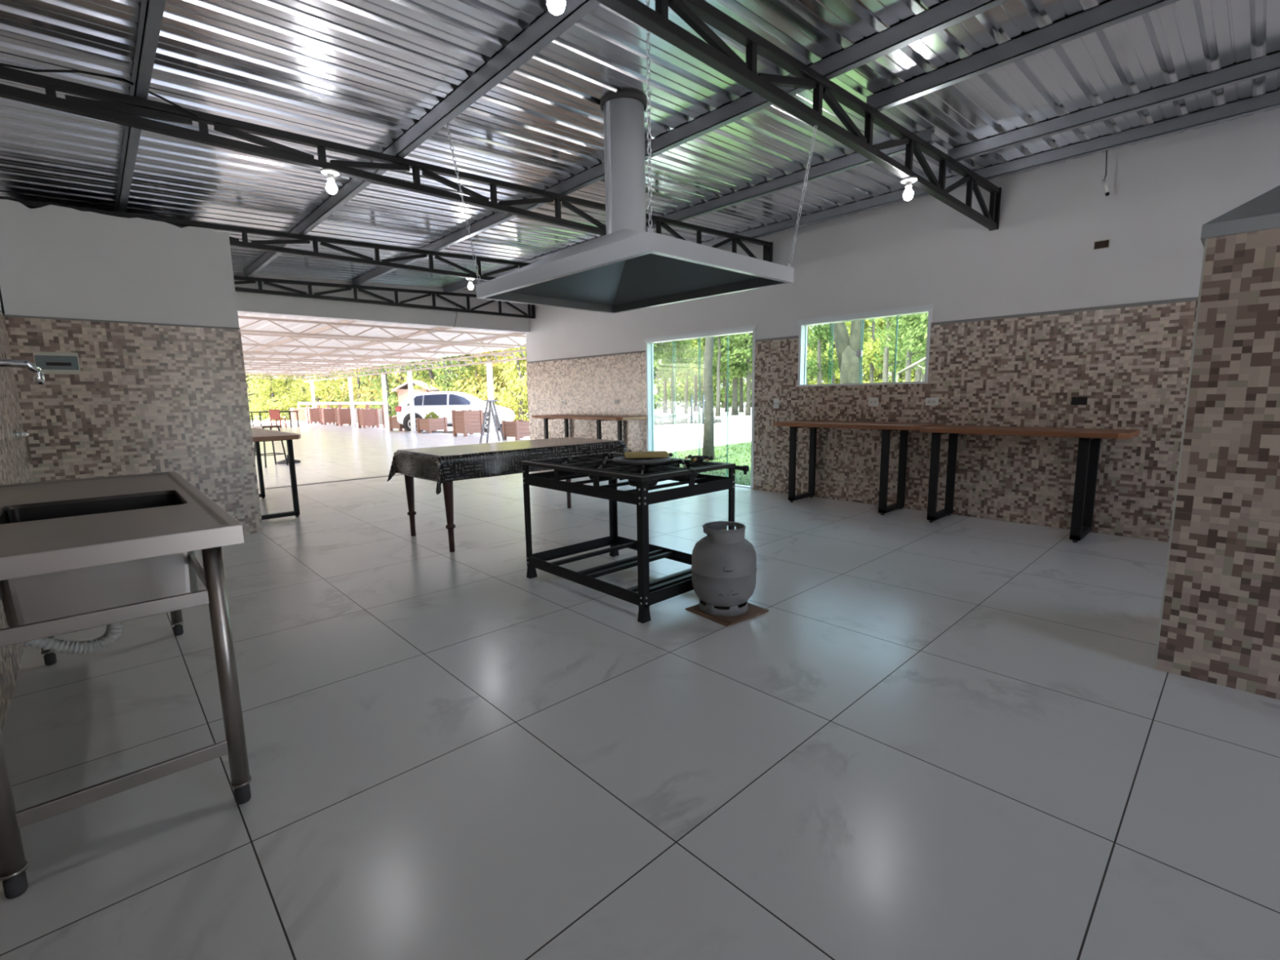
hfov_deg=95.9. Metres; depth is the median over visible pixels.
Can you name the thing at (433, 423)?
planter box
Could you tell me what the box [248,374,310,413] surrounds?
tree
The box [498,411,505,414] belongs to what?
lamp
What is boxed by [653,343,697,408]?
tree
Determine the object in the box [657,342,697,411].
tree
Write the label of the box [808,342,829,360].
tree
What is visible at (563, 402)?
wall outlet
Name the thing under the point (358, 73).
ceiling
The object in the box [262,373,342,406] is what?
tree
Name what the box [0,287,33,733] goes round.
wall
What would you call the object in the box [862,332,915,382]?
tree
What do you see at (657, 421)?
rock
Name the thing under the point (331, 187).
light bulb
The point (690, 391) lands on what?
tree
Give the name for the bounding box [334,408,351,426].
planter box
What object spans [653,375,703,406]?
tree
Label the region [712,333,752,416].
tree
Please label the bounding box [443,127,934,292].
roof beam
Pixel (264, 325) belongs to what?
roof
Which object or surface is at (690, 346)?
tree
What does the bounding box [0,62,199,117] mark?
cable
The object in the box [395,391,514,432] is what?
car
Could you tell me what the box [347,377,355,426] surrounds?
patio post
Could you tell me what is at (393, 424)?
planter box
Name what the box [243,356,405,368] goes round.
truss
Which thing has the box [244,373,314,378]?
truss
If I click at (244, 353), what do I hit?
truss
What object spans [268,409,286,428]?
plastic chair
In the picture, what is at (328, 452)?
floor
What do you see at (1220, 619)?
barbecue
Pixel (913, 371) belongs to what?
tree
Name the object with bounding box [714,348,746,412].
tree
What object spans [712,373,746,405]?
tree
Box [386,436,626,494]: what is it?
tablecloth
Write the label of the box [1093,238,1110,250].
junction box hole
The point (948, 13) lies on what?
roof beam
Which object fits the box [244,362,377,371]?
truss
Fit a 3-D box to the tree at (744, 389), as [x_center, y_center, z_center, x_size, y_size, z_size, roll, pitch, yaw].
[10.044,-10.244,53.282,5.829,7.408,5.667,2,9,19]
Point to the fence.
(380, 411)
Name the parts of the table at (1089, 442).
leg frame, leg frame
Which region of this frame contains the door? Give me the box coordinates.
[644,324,756,488]
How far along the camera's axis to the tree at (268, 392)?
38.35 m
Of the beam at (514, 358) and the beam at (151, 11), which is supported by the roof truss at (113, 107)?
the beam at (151, 11)
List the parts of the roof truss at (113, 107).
plate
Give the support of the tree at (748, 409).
on the ground at (740, 426)
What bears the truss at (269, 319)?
attached to the beam at (514, 358)
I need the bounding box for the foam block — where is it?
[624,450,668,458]
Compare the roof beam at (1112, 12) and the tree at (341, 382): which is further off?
the tree at (341, 382)
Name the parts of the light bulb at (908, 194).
bulb glass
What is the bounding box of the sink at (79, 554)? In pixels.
[0,471,251,898]
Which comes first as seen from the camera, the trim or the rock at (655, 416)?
the trim
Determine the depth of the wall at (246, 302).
8.77 m
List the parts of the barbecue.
corner trim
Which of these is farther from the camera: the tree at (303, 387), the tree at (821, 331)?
the tree at (303, 387)
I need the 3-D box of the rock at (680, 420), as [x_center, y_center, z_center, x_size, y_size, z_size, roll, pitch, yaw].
[1.827,-2.680,26.385,0.763,0.419,0.711,-2,8,-8]
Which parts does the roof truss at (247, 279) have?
plate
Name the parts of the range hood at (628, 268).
hanging chain, hanging chain, hanging chain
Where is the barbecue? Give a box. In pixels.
[1153,185,1279,699]
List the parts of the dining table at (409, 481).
leg, leg, leg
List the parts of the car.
quarter glass, door glass, door glass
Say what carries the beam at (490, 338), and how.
on the truss at (269, 319)
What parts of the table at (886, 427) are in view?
leg frame, leg frame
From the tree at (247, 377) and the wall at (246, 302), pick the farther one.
the tree at (247, 377)
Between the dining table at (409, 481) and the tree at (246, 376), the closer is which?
the dining table at (409, 481)
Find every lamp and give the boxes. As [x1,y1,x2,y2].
[395,406,401,411]
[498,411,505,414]
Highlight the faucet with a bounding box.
[0,358,45,384]
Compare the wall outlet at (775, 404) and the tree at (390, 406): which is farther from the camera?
the tree at (390, 406)
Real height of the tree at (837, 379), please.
5.630 m
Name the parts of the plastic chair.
backrest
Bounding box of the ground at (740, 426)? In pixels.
[250,399,751,452]
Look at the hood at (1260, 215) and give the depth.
2.15 m
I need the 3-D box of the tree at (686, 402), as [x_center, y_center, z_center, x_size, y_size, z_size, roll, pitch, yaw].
[3.485,-9.824,39.462,4.197,10.846,2.601,4,10,31]
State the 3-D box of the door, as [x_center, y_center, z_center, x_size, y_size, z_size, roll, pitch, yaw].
[0.803,-0.988,7.953,0.144,2.030,1.980,-9,11,-43]
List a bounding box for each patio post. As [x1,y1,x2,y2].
[310,381,317,423]
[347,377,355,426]
[381,374,389,428]
[406,371,417,431]
[485,362,497,438]
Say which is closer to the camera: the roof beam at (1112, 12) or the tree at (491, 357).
the roof beam at (1112, 12)
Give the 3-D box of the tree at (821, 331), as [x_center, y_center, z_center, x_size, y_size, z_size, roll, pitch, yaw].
[9.241,-6.926,30.264,3.202,7.555,4.491,4,10,29]
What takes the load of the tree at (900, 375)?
on the ground at (740, 426)
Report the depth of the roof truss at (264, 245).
5.79 m
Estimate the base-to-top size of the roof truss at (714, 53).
0.343 m
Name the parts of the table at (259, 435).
leg frame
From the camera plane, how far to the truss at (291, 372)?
24.09 m
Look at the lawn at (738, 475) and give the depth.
11.87 m
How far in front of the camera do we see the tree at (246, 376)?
41.01 m
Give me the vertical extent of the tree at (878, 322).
7.408 m
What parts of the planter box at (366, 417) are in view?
corner post, corner post, corner post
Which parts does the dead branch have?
stem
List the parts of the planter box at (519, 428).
corner post, corner post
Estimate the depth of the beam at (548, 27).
3.12 m
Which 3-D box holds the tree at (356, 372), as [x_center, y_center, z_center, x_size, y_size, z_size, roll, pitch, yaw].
[-24.601,-8.796,48.402,6.880,7.038,5.063,1,9,15]
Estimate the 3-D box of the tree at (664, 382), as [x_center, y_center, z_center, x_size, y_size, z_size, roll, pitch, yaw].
[2.212,-9.851,40.413,4.892,10.685,4.398,-2,8,-10]
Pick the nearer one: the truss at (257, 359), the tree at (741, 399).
the truss at (257, 359)
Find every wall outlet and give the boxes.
[561,400,565,404]
[613,399,619,404]
[773,398,778,408]
[868,397,878,406]
[924,397,938,405]
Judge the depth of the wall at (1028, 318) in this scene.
5.21 m
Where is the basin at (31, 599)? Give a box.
[0,489,198,626]
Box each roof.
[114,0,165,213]
[237,312,525,373]
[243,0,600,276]
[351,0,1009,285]
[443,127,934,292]
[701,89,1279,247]
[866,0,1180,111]
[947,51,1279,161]
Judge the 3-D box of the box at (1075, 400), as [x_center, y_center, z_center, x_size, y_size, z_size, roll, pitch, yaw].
[3.682,-0.663,4.835,0.006,0.066,0.106,-9,11,-43]
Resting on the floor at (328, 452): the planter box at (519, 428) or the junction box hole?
the planter box at (519, 428)
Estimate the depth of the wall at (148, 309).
4.61 m
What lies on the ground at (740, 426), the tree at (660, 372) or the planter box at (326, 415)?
the tree at (660, 372)
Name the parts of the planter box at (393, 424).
corner post, corner post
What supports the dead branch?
on the lawn at (738, 475)
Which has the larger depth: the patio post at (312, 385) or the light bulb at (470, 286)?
the patio post at (312, 385)
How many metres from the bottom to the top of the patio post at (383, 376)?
2.225 m
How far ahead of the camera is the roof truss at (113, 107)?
3.44 m
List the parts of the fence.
panel, fence post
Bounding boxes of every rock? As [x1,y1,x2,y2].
[653,414,661,418]
[653,418,665,425]
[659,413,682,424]
[661,417,672,424]
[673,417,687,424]
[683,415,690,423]
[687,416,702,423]
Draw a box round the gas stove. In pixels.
[521,449,749,623]
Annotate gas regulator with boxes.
[690,455,709,462]
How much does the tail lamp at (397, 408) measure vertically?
0.200 m
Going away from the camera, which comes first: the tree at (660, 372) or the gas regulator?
the gas regulator
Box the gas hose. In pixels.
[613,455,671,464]
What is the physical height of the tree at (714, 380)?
7.408 m
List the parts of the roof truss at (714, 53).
plate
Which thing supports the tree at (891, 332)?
on the ground at (740, 426)
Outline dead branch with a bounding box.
[895,357,925,382]
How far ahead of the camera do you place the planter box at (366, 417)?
24.95 m
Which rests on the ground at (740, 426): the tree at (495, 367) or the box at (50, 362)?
the tree at (495, 367)
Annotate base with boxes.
[276,454,300,463]
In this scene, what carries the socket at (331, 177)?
attached to the light bulb at (331, 187)
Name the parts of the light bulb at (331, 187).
bulb glass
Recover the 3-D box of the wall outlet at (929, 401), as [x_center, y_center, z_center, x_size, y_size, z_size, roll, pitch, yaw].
[2.872,-0.772,5.679,0.011,0.075,0.122,-9,11,-43]
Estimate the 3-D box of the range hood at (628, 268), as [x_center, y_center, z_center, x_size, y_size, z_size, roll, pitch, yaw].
[-0.107,-1.709,3.353,1.407,1.125,1.809,-9,11,-43]
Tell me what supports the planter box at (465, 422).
on the floor at (328, 452)
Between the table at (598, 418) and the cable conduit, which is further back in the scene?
the table at (598, 418)
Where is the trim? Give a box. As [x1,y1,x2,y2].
[257,474,404,489]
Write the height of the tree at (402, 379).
7.687 m
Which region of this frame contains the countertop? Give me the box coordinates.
[0,471,244,580]
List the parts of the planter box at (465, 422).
corner post, corner post, corner post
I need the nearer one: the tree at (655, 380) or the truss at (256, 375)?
the truss at (256, 375)
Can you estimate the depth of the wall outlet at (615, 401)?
9.06 m
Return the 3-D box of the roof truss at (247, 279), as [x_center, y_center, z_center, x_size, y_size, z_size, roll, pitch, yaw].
[-4.240,-2.743,8.270,6.389,0.343,0.070,-9,11,-43]
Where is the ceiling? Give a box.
[0,0,1279,291]
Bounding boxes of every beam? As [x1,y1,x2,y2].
[243,320,357,356]
[244,326,451,371]
[271,332,525,374]
[304,348,526,382]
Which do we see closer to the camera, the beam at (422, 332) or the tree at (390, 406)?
the beam at (422, 332)
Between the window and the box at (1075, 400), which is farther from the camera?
the window
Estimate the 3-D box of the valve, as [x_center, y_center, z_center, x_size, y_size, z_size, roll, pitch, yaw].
[-4.066,-0.300,3.801,0.056,0.056,0.060,-9,11,-43]
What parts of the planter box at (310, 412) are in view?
corner post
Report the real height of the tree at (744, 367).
8.972 m
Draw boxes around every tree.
[245,373,277,420]
[245,373,311,421]
[247,377,274,415]
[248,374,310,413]
[249,374,328,419]
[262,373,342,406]
[275,374,346,416]
[283,371,349,408]
[295,371,358,408]
[299,372,382,400]
[319,364,395,408]
[335,364,407,408]
[341,362,407,417]
[357,360,427,417]
[369,358,442,415]
[380,357,454,404]
[412,355,502,396]
[414,354,488,399]
[430,351,516,404]
[441,356,524,404]
[452,348,528,421]
[465,346,528,421]
[466,346,527,408]
[653,340,692,381]
[653,343,662,361]
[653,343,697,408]
[653,344,662,408]
[653,352,689,407]
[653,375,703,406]
[656,341,698,413]
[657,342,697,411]
[662,337,714,413]
[665,337,714,413]
[675,373,732,408]
[678,337,717,374]
[680,375,746,404]
[691,335,752,415]
[697,344,751,408]
[702,336,714,460]
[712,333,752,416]
[712,343,743,412]
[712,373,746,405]
[713,332,752,415]
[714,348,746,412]
[715,348,751,407]
[805,325,817,384]
[806,322,848,384]
[807,333,839,384]
[807,336,879,384]
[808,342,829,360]
[813,321,871,364]
[823,322,869,383]
[828,320,865,383]
[844,319,904,382]
[862,322,891,381]
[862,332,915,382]
[865,317,898,382]
[869,314,926,381]
[871,347,922,382]
[874,335,913,382]
[879,316,922,382]
[888,368,922,382]
[894,312,928,382]
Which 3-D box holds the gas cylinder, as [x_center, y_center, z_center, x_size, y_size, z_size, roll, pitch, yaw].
[0.467,0.484,3.216,0.361,0.473,0.361,-5,9,-24]
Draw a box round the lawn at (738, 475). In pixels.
[667,441,751,485]
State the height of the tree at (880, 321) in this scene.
11.416 m
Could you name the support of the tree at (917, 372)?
on the ground at (740, 426)
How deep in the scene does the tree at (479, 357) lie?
53.27 m
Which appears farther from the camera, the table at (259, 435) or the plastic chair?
the plastic chair
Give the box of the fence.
[297,401,385,428]
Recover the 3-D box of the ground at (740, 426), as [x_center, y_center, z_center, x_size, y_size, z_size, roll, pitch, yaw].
[-6.134,-7.285,58.443,192.000,0.300,174.000,-9,11,-43]
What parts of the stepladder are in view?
step frame, frame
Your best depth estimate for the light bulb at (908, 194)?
3.88 m
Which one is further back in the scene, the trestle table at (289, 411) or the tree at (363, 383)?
the tree at (363, 383)
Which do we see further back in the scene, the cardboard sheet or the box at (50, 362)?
the box at (50, 362)
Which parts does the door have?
pull handle, pull handle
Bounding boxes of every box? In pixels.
[32,351,80,374]
[289,407,306,422]
[306,407,322,423]
[319,407,335,424]
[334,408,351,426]
[356,408,379,428]
[388,416,405,431]
[416,411,447,433]
[451,409,484,436]
[501,419,529,440]
[1071,396,1087,404]
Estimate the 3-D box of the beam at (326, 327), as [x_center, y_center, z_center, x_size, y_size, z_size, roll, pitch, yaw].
[-13.089,-3.965,18.673,0.060,0.070,26.360,-9,11,-43]
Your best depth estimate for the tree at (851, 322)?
40.64 m
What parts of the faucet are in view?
spout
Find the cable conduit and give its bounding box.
[1101,150,1109,195]
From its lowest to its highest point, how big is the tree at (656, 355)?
9.444 m
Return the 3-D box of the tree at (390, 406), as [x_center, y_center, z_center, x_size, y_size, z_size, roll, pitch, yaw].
[-16.119,-6.643,36.023,4.723,6.173,4.858,5,10,37]
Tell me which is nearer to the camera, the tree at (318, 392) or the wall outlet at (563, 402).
the wall outlet at (563, 402)
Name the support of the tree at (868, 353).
on the ground at (740, 426)
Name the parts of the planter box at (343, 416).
corner post, corner post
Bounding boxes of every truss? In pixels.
[0,65,773,262]
[0,196,530,280]
[233,275,535,318]
[238,315,525,346]
[240,332,515,356]
[241,342,471,360]
[242,351,436,364]
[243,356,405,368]
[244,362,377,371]
[244,366,354,374]
[244,369,333,376]
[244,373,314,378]
[595,0,1001,231]
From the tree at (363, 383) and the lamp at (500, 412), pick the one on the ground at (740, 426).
the tree at (363, 383)
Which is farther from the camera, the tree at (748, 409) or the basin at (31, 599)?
the tree at (748, 409)
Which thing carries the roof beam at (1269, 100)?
on the roof truss at (113, 107)
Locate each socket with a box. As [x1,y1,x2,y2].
[327,173,334,181]
[905,181,911,188]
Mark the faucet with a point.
(38, 377)
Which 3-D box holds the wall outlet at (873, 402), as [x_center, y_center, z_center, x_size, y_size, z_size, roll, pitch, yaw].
[2.468,-0.825,6.103,0.011,0.090,0.105,-9,11,-43]
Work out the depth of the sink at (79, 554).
1.70 m
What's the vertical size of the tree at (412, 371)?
7.319 m
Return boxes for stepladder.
[479,400,504,444]
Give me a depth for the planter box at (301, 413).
33.41 m
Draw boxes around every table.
[249,410,298,427]
[251,427,301,519]
[404,475,617,551]
[531,414,647,440]
[773,420,939,515]
[920,425,1139,542]
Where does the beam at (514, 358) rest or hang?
on the patio post at (488, 366)
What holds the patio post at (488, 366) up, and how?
on the floor at (328, 452)
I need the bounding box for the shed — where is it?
[391,380,439,405]
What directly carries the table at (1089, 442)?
on the floor at (952, 736)
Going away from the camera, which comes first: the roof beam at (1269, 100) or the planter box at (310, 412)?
the roof beam at (1269, 100)
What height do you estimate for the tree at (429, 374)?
6.790 m
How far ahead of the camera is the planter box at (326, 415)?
29.02 m
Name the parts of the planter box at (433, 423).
corner post, corner post, corner post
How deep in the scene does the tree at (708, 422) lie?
11.18 m
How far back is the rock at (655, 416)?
26.46 m
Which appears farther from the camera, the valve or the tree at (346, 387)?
the tree at (346, 387)
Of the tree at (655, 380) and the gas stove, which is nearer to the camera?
the gas stove
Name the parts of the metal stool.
leg, leg, seat, foot rail, leg, leg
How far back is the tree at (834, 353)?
35.04 m
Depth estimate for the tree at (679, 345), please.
34.64 m
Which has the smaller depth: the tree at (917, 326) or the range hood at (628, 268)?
the range hood at (628, 268)
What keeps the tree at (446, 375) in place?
on the ground at (740, 426)
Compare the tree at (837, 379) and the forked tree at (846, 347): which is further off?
the tree at (837, 379)
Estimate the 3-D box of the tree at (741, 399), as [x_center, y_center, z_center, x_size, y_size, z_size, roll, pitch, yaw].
[6.485,-9.955,40.668,4.892,10.685,4.398,-7,10,-34]
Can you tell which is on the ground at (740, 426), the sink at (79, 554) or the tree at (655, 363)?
the tree at (655, 363)
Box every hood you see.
[444,0,817,313]
[1200,185,1279,246]
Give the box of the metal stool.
[252,425,288,467]
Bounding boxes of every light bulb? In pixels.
[320,168,339,194]
[465,277,475,289]
[546,0,565,15]
[900,176,917,200]
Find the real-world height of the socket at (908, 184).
0.046 m
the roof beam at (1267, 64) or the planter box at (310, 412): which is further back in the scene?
the planter box at (310, 412)
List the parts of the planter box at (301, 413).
corner post, corner post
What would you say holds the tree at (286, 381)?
on the ground at (740, 426)
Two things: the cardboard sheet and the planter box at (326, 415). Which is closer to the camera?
the cardboard sheet
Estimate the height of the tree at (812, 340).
6.790 m
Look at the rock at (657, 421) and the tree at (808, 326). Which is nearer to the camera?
the rock at (657, 421)
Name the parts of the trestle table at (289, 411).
leg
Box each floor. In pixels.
[0,469,1279,959]
[251,422,524,488]
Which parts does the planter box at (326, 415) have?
corner post, corner post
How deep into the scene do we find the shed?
30.49 m
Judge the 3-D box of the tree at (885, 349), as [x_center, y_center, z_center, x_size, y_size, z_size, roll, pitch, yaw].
[11.308,-7.173,24.709,4.403,9.616,3.958,-5,9,-27]
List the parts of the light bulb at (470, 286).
bulb glass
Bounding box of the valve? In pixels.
[15,430,29,439]
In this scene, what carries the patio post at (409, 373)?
on the floor at (328, 452)
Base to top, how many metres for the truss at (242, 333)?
0.255 m
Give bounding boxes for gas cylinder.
[691,520,756,616]
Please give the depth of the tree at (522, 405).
29.53 m
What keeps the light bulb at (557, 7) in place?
attached to the roof truss at (714, 53)
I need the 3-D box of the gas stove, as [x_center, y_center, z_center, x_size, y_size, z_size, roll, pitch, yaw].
[-0.043,0.265,3.709,0.892,0.804,1.192,-9,11,-43]
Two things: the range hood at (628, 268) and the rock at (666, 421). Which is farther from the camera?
the rock at (666, 421)
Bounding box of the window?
[796,303,933,386]
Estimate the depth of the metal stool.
10.76 m
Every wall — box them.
[0,199,262,534]
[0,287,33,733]
[233,271,530,333]
[525,108,1279,542]
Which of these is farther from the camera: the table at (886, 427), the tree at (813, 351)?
the tree at (813, 351)
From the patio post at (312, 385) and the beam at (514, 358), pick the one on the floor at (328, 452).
the patio post at (312, 385)
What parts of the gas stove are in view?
leg, rail, spacer post, burner, rail, rail, rail, spacer post, burner, burner, leg, frame, burner, burner, leg, rail, rail, burner, rail, spacer post, rail, leg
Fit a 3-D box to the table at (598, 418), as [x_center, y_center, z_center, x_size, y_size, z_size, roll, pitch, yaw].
[-0.884,-0.588,9.329,0.544,0.893,2.334,-9,11,-43]
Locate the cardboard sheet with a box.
[684,602,768,626]
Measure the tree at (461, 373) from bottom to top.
6.756 m
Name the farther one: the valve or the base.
the base

